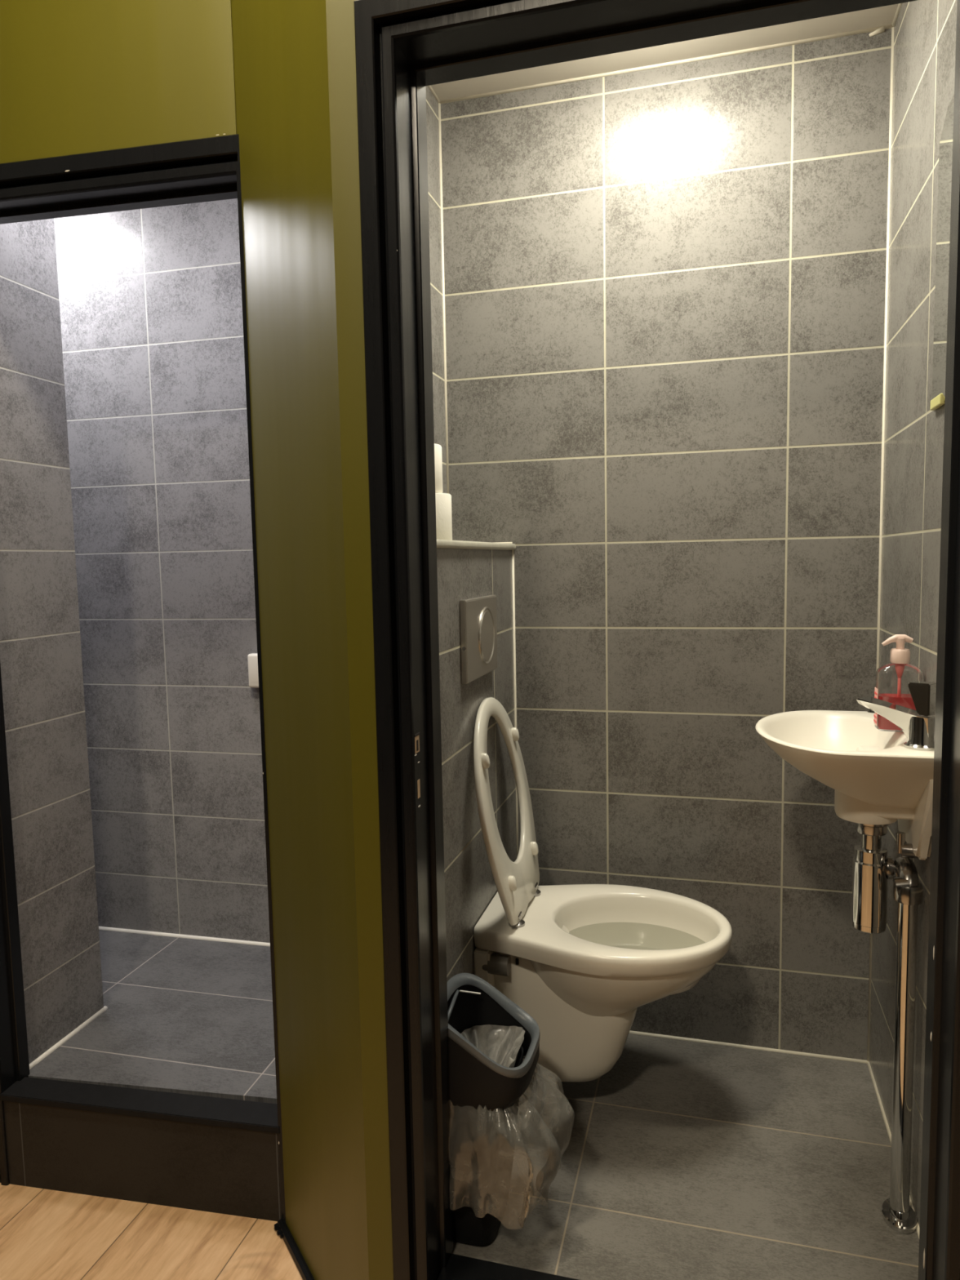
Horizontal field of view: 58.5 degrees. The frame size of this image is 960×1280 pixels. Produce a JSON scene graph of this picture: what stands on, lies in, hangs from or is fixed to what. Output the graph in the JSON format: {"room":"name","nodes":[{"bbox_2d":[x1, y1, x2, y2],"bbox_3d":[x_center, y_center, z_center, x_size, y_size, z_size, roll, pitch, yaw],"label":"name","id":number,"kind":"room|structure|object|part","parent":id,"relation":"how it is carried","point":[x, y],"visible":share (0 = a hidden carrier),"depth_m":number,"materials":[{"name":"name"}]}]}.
{"room":"hallway","nodes":[
{"label":"hallway","id":0,"kind":"room"},
{"bbox_2d":[0,218,103,1063],"bbox_3d":[-1.087,-0.024,1.992,0.118,2.350,0.316,0,6,15],"label":"wall","id":1,"kind":"structure","parent":0,"point":[41,663],"depth_m":2.01,"materials":[{"name":"tile"}]},
{"bbox_2d":[0,0,236,163],"bbox_3d":[-0.816,-1.371,1.624,0.750,0.909,0.060,0,5,11],"label":"wall","id":2,"kind":"structure","parent":0,"point":[77,77],"depth_m":1.60,"materials":[{"name":"green paint"}]},
{"bbox_2d":[0,133,285,1222],"bbox_3d":[-0.758,0.138,1.766,0.718,2.138,0.089,0,5,11],"label":"door frame","id":3,"kind":"structure","parent":2,"relation":"in","point":[202,170],"depth_m":1.66,"materials":[{"name":"black paint"}]},
{"bbox_2d":[0,1101,282,1221],"bbox_3d":[-0.744,1.103,1.848,0.700,0.199,0.040,0,5,11],"label":"wall","id":4,"kind":"structure","parent":0,"point":[233,1171],"depth_m":1.82,"materials":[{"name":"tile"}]},
{"bbox_2d":[0,1076,279,1133],"bbox_3d":[-0.725,0.996,1.842,0.660,0.015,0.072,0,5,11],"label":"door sill","id":5,"kind":"structure","parent":4,"relation":"on","point":[162,1105],"depth_m":1.83,"materials":[{"name":"black stone"}]},
{"bbox_2d":[0,1182,302,1279],"bbox_3d":[0.031,1.359,0.235,4.050,0.040,2.850,0,6,15],"label":"floor","id":6,"kind":"structure","parent":0,"point":[46,1234],"depth_m":1.73,"materials":[{"name":"brown wood"}]},
{"bbox_2d":[28,929,276,1103],"bbox_3d":[-1.058,0.972,2.330,1.826,0.040,0.746,0,6,15],"label":"floor","id":7,"kind":"structure","parent":0,"point":[183,1015],"depth_m":2.14,"materials":[{"name":"tile"}]},
{"bbox_2d":[53,198,270,942],"bbox_3d":[-0.919,-0.082,2.580,1.950,2.350,0.050,0,5,14],"label":"wall","id":8,"kind":"structure","parent":0,"point":[151,304],"depth_m":2.55,"materials":[{"name":"tile"}]},
{"bbox_2d":[29,926,270,1069],"bbox_3d":[-1.053,0.955,2.303,1.850,0.015,0.809,0,6,15],"label":"trim","id":9,"kind":"structure","parent":8,"relation":"attached to","point":[104,1008],"depth_m":2.60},
{"bbox_2d":[247,653,258,688],"bbox_3d":[-0.603,0.089,2.477,0.140,0.100,0.030,0,5,14],"label":"wall box","id":10,"kind":"object","parent":8,"relation":"attached to","point":[252,658],"visible":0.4,"depth_m":2.48,"materials":[{"name":"white plastic"}]},
{"bbox_2d":[231,0,393,1279],"bbox_3d":[-0.273,-0.317,1.682,0.317,3.040,0.887,-1,5,2],"label":"wall","id":11,"kind":"structure","parent":0,"point":[295,60],"depth_m":1.38,"materials":[{"name":"green paint"}]},
{"bbox_2d":[274,1218,314,1279],"bbox_3d":[-0.298,1.216,1.574,0.027,0.020,0.447,-4,6,-31],"label":"trim","id":12,"kind":"structure","parent":11,"relation":"attached to","point":[281,1226],"depth_m":1.69,"materials":[{"name":"black paint"}]},
{"bbox_2d":[425,85,447,493],"bbox_3d":[-0.175,-0.118,1.787,0.015,2.341,0.700,0,6,15],"label":"wall","id":13,"kind":"structure","parent":0,"point":[432,104],"depth_m":2.01,"materials":[{"name":"tile"}]},
{"bbox_2d":[436,547,516,981],"bbox_3d":[-0.088,0.408,1.786,0.161,1.190,0.755,0,6,15],"label":"wall","id":14,"kind":"structure","parent":0,"point":[470,887],"depth_m":1.71,"materials":[{"name":"tile"}]},
{"bbox_2d":[436,539,515,550],"bbox_3d":[-0.094,-0.190,1.729,0.171,0.015,0.754,0,6,15],"label":"trim","id":15,"kind":"structure","parent":14,"relation":"on","point":[442,544],"depth_m":1.71,"materials":[{"name":"stone"}]},
{"bbox_2d":[435,493,452,540],"bbox_3d":[-0.111,-0.242,1.703,0.110,0.093,0.110,0,6,15],"label":"toilet roll","id":16,"kind":"object","parent":15,"relation":"on","point":[443,500],"visible":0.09,"depth_m":1.67,"materials":[{"name":"paper"}]},
{"bbox_2d":[434,443,442,493],"bbox_3d":[-0.129,-0.335,1.691,0.110,0.093,0.110,0,6,15],"label":"toilet roll","id":17,"kind":"object","parent":16,"relation":"on","point":[437,448],"visible":0.09,"depth_m":1.67,"materials":[{"name":"paper"}]},
{"bbox_2d":[459,595,497,684],"bbox_3d":[0.001,-0.006,1.763,0.016,0.162,0.240,0,6,15],"label":"flush plate","id":18,"kind":"object","parent":14,"relation":"attached to","point":[478,619],"visible":1,"depth_m":1.72,"materials":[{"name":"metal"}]},
{"bbox_2d":[473,697,732,1081],"bbox_3d":[0.263,0.525,1.795,0.512,0.804,0.372,0,6,15],"label":"toilet","id":19,"kind":"object","parent":14,"relation":"attached to","point":[580,960],"visible":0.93,"depth_m":1.75,"materials":[{"name":"ceramic"}]},
{"bbox_3d":[0.057,0.349,1.834,0.093,0.453,0.372,0,6,15],"label":"seat","id":20,"kind":"part","parent":19,"relation":"part of","materials":[{"name":"plastic"}]},
{"bbox_3d":[0.267,0.752,1.816,0.512,0.347,0.372,0,6,15],"label":"bowl","id":21,"kind":"part","parent":19,"relation":"part of","materials":[{"name":"ceramic"}]},
{"bbox_2d":[430,4,898,100],"bbox_3d":[0.276,-1.248,1.523,0.982,0.040,0.755,0,6,15],"label":"ceiling","id":22,"kind":"structure","parent":0,"point":[884,15],"depth_m":1.84,"materials":[{"name":"paint"}]},
{"bbox_2d":[440,28,891,1060],"bbox_3d":[0.404,-0.151,2.015,1.082,2.341,0.050,0,6,15],"label":"wall","id":23,"kind":"structure","parent":0,"point":[665,286],"depth_m":1.96,"materials":[{"name":"tile"}]},
{"bbox_2d":[427,3,919,1238],"bbox_3d":[0.299,-0.113,1.631,0.991,2.251,0.760,0,6,15],"label":"trim","id":24,"kind":"structure","parent":23,"relation":"attached to","point":[876,30],"depth_m":1.91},
{"bbox_2d":[452,1033,919,1279],"bbox_3d":[0.320,1.023,1.735,0.982,0.040,0.755,0,6,15],"label":"floor","id":25,"kind":"structure","parent":0,"point":[684,1160],"depth_m":1.61,"materials":[{"name":"tile"}]},
{"bbox_2d":[447,973,574,1245],"bbox_3d":[0.048,0.824,1.513,0.238,0.406,0.249,0,6,15],"label":"waste bin","id":26,"kind":"object","parent":25,"relation":"on","point":[494,1043],"visible":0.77,"depth_m":1.45,"materials":[{"name":"black plastic"}]},
{"bbox_2d":[447,973,540,1111],"bbox_3d":[0.012,0.695,1.497,0.174,0.145,0.192,0,6,15],"label":"lid","id":27,"kind":"object","parent":26,"relation":"attached to","point":[488,1033],"depth_m":1.52,"materials":[{"name":"plastic"}]},
{"bbox_2d":[880,857,923,1234],"bbox_3d":[0.730,0.697,1.476,0.056,0.640,0.078,0,6,15],"label":"pipe","id":28,"kind":"object","parent":25,"relation":"on","point":[897,1213],"visible":1,"depth_m":1.46,"materials":[{"name":"silver metal"}]},
{"bbox_2d":[869,0,957,1227],"bbox_3d":[0.795,-0.109,1.490,0.050,2.341,0.760,0,6,15],"label":"wall","id":29,"kind":"structure","parent":0,"point":[925,30],"depth_m":1.56,"materials":[{"name":"tile"}]},
{"bbox_2d":[755,710,933,860],"bbox_3d":[0.630,0.257,1.514,0.274,0.203,0.386,0,6,15],"label":"basin","id":30,"kind":"object","parent":29,"relation":"attached to","point":[875,780],"visible":0.84,"depth_m":1.43,"materials":[{"name":"ceramic"}]},
{"bbox_2d":[851,822,894,933],"bbox_3d":[0.686,0.410,1.501,0.068,0.198,0.064,0,6,15],"label":"trap","id":31,"kind":"object","parent":30,"relation":"attached to","point":[872,866],"visible":0.87,"depth_m":1.48,"materials":[{"name":"silver metal"}]},
{"bbox_2d":[851,844,888,933],"bbox_3d":[0.685,0.435,1.504,0.057,0.146,0.057,0,6,15],"label":"cup","id":32,"kind":"object","parent":31,"relation":"on","point":[869,861],"depth_m":1.48,"materials":[{"name":"silver metal"}]},
{"bbox_2d":[856,680,936,751],"bbox_3d":[0.671,0.115,1.376,0.048,0.104,0.123,-5,7,-37],"label":"tap","id":33,"kind":"object","parent":30,"relation":"on","point":[917,726],"visible":0.92,"depth_m":1.34,"materials":[{"name":"silver metal"}]},
{"bbox_3d":[0.669,0.130,1.380,0.033,0.062,0.115,-5,7,-37],"label":"spout","id":34,"kind":"part","parent":33,"relation":"part of","materials":[{"name":"silver metal"}]},
{"bbox_3d":[0.694,0.091,1.343,0.028,0.051,0.035,-5,7,-37],"label":"lever","id":35,"kind":"part","parent":33,"relation":"part of","materials":[{"name":"black plastic"}]},
{"bbox_2d":[873,634,924,732],"bbox_3d":[0.723,0.073,1.477,0.074,0.166,0.043,0,6,15],"label":"soap dispenser","id":36,"kind":"object","parent":30,"relation":"on","point":[900,656],"visible":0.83,"depth_m":1.47,"materials":[{"name":"plastic"}]},
{"bbox_2d":[875,662,924,732],"bbox_3d":[0.724,0.095,1.479,0.073,0.122,0.043,0,6,15],"label":"bottle","id":37,"kind":"object","parent":36,"relation":"on","point":[882,723],"depth_m":1.47,"materials":[{"name":"clear plastic"}]},
{"bbox_2d":[895,831,918,858],"bbox_3d":[0.727,0.349,1.455,0.036,0.042,0.024,0,6,15],"label":"valve","id":38,"kind":"object","parent":29,"relation":"attached to","point":[905,850],"visible":0.81,"depth_m":1.45,"materials":[{"name":"silver metal"}]},
{"bbox_2d":[929,94,954,410],"bbox_3d":[0.701,-0.590,1.249,0.008,0.457,0.300,0,6,15],"label":"mirror","id":39,"kind":"object","parent":29,"relation":"attached to","point":[945,149],"visible":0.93,"depth_m":1.34,"materials":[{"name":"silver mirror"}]},
{"bbox_3d":[0.237,-1.335,1.077,0.830,0.921,0.105,0,6,15],"label":"wall","id":40,"kind":"structure","parent":0,"visible":0},
{"bbox_2d":[353,0,959,1279],"bbox_3d":[0.266,0.176,1.219,0.838,2.124,0.119,0,6,15],"label":"door frame","id":41,"kind":"structure","parent":40,"relation":"in","point":[403,47],"depth_m":1.23,"materials":[{"name":"black paint"}]}
]}

